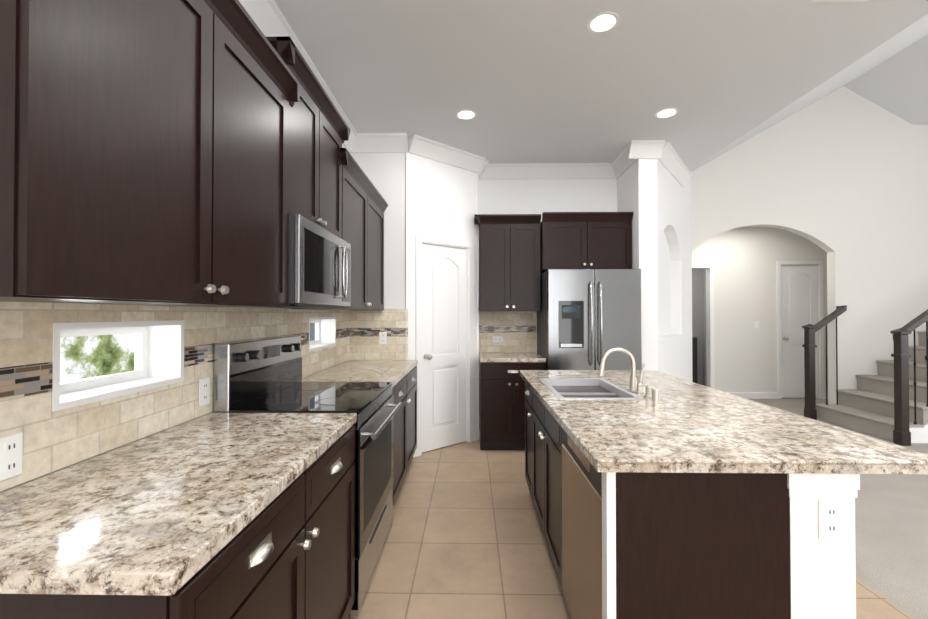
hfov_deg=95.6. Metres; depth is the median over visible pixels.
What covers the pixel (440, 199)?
wall
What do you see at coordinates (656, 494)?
kitchen island
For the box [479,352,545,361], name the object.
countertop
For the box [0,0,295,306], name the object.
upper cabinet
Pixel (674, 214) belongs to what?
wall
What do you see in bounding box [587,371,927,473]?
island countertop
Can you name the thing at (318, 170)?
upper cabinet
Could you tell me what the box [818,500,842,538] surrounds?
outlet
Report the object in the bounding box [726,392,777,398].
baseboard
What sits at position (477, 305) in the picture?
wall
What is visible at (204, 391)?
electrical outlet
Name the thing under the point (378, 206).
upper cabinet
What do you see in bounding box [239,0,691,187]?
crown molding
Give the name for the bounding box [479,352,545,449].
base cabinet
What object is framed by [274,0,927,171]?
ceiling
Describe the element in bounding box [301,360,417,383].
countertop
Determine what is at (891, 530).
floor carpet
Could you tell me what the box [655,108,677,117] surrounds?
recessed light
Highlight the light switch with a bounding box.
[754,321,758,327]
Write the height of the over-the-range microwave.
0.406 m
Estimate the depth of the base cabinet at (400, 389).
3.00 m
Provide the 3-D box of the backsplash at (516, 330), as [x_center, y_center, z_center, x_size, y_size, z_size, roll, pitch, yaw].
[0.486,0.239,4.709,0.640,0.479,0.010,0,-1,1]
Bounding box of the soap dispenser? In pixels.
[638,384,651,397]
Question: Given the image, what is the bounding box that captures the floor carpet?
[749,398,927,618]
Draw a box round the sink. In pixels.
[539,379,642,398]
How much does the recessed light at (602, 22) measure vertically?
0.006 m
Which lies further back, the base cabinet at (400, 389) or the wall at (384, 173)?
the wall at (384, 173)
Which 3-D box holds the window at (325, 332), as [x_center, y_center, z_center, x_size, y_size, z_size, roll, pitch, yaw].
[-1.159,0.179,3.236,0.160,0.240,0.590,0,-1,1]
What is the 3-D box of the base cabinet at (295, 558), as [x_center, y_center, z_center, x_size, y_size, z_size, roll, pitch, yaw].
[-0.795,0.921,1.270,0.633,0.876,1.106,0,-1,1]
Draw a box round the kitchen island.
[520,375,870,618]
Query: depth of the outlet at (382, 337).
3.92 m
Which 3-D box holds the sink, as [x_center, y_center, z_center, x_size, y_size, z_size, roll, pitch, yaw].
[0.699,0.541,2.447,0.423,0.178,0.668,0,-1,1]
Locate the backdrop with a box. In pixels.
[60,333,134,382]
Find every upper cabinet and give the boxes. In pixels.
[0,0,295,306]
[268,40,343,239]
[305,152,371,310]
[372,188,387,310]
[478,214,541,310]
[542,212,632,272]
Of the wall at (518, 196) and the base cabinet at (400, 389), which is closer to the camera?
the base cabinet at (400, 389)
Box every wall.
[0,144,348,492]
[350,153,404,308]
[405,152,476,430]
[477,173,478,430]
[479,179,616,352]
[617,159,670,370]
[657,159,692,381]
[691,86,927,403]
[692,227,827,398]
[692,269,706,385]
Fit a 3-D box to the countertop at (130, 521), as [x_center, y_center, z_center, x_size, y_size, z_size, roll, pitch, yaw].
[-0.792,0.463,1.265,0.638,0.040,1.127,0,-1,1]
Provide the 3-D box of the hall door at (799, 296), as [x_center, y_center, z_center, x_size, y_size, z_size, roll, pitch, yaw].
[5.341,0.348,6.679,0.588,2.110,0.111,0,-1,1]
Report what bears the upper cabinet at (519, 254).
attached to the wall at (518, 196)
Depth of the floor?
2.38 m
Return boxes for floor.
[348,440,914,618]
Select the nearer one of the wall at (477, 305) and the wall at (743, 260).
the wall at (477, 305)
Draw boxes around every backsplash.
[0,301,349,491]
[349,309,407,359]
[479,311,535,351]
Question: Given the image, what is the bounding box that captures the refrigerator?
[537,269,641,369]
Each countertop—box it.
[0,413,355,599]
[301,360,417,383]
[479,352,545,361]
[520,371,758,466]
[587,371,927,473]
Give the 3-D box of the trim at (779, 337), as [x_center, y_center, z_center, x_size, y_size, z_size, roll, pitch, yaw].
[4.356,0.320,6.693,2.690,2.190,0.015,0,-1,1]
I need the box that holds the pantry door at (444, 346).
[422,244,466,451]
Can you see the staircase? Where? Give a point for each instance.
(889, 401)
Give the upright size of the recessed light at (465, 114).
0.006 m
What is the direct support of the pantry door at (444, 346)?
in the wall at (440, 199)
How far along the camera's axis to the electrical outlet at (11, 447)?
1.03 m
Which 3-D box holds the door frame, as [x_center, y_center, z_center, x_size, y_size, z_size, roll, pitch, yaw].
[-0.210,0.339,4.256,0.734,2.102,0.116,1,-1,-41]
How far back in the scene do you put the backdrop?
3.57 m
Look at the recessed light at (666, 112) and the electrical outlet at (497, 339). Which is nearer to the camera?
the recessed light at (666, 112)
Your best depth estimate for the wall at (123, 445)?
1.31 m
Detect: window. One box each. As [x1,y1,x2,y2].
[52,320,183,411]
[309,317,335,351]
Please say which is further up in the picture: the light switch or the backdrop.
the light switch
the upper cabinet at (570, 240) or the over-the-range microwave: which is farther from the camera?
the upper cabinet at (570, 240)
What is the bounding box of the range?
[214,335,401,616]
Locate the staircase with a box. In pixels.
[802,305,927,445]
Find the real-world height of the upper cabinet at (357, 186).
0.995 m
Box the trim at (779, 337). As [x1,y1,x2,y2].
[692,261,823,398]
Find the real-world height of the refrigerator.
1.775 m
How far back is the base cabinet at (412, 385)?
3.62 m
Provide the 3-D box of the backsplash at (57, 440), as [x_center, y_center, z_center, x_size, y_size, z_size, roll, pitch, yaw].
[-1.101,-0.001,2.327,0.010,0.909,3.230,0,-1,1]
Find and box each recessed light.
[456,109,476,119]
[587,11,618,33]
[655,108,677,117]
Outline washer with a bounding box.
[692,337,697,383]
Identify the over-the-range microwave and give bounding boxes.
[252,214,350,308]
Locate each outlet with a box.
[0,432,22,480]
[199,377,209,406]
[379,332,386,343]
[493,336,502,342]
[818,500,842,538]
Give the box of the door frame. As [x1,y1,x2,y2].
[415,234,473,456]
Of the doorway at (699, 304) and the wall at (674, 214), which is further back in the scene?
the doorway at (699, 304)
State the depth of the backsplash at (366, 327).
3.92 m
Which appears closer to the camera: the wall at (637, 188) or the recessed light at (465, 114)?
the recessed light at (465, 114)
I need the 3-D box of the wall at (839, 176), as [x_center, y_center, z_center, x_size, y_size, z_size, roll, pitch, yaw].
[5.176,-0.847,5.509,5.050,4.500,0.120,0,-1,1]
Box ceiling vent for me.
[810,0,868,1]
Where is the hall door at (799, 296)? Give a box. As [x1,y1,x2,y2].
[781,265,818,397]
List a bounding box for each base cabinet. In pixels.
[0,416,356,618]
[356,372,411,504]
[408,364,416,467]
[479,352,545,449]
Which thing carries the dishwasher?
in the kitchen island
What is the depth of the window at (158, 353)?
1.50 m
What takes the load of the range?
on the floor
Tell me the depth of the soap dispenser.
2.17 m
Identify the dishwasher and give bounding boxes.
[562,428,601,618]

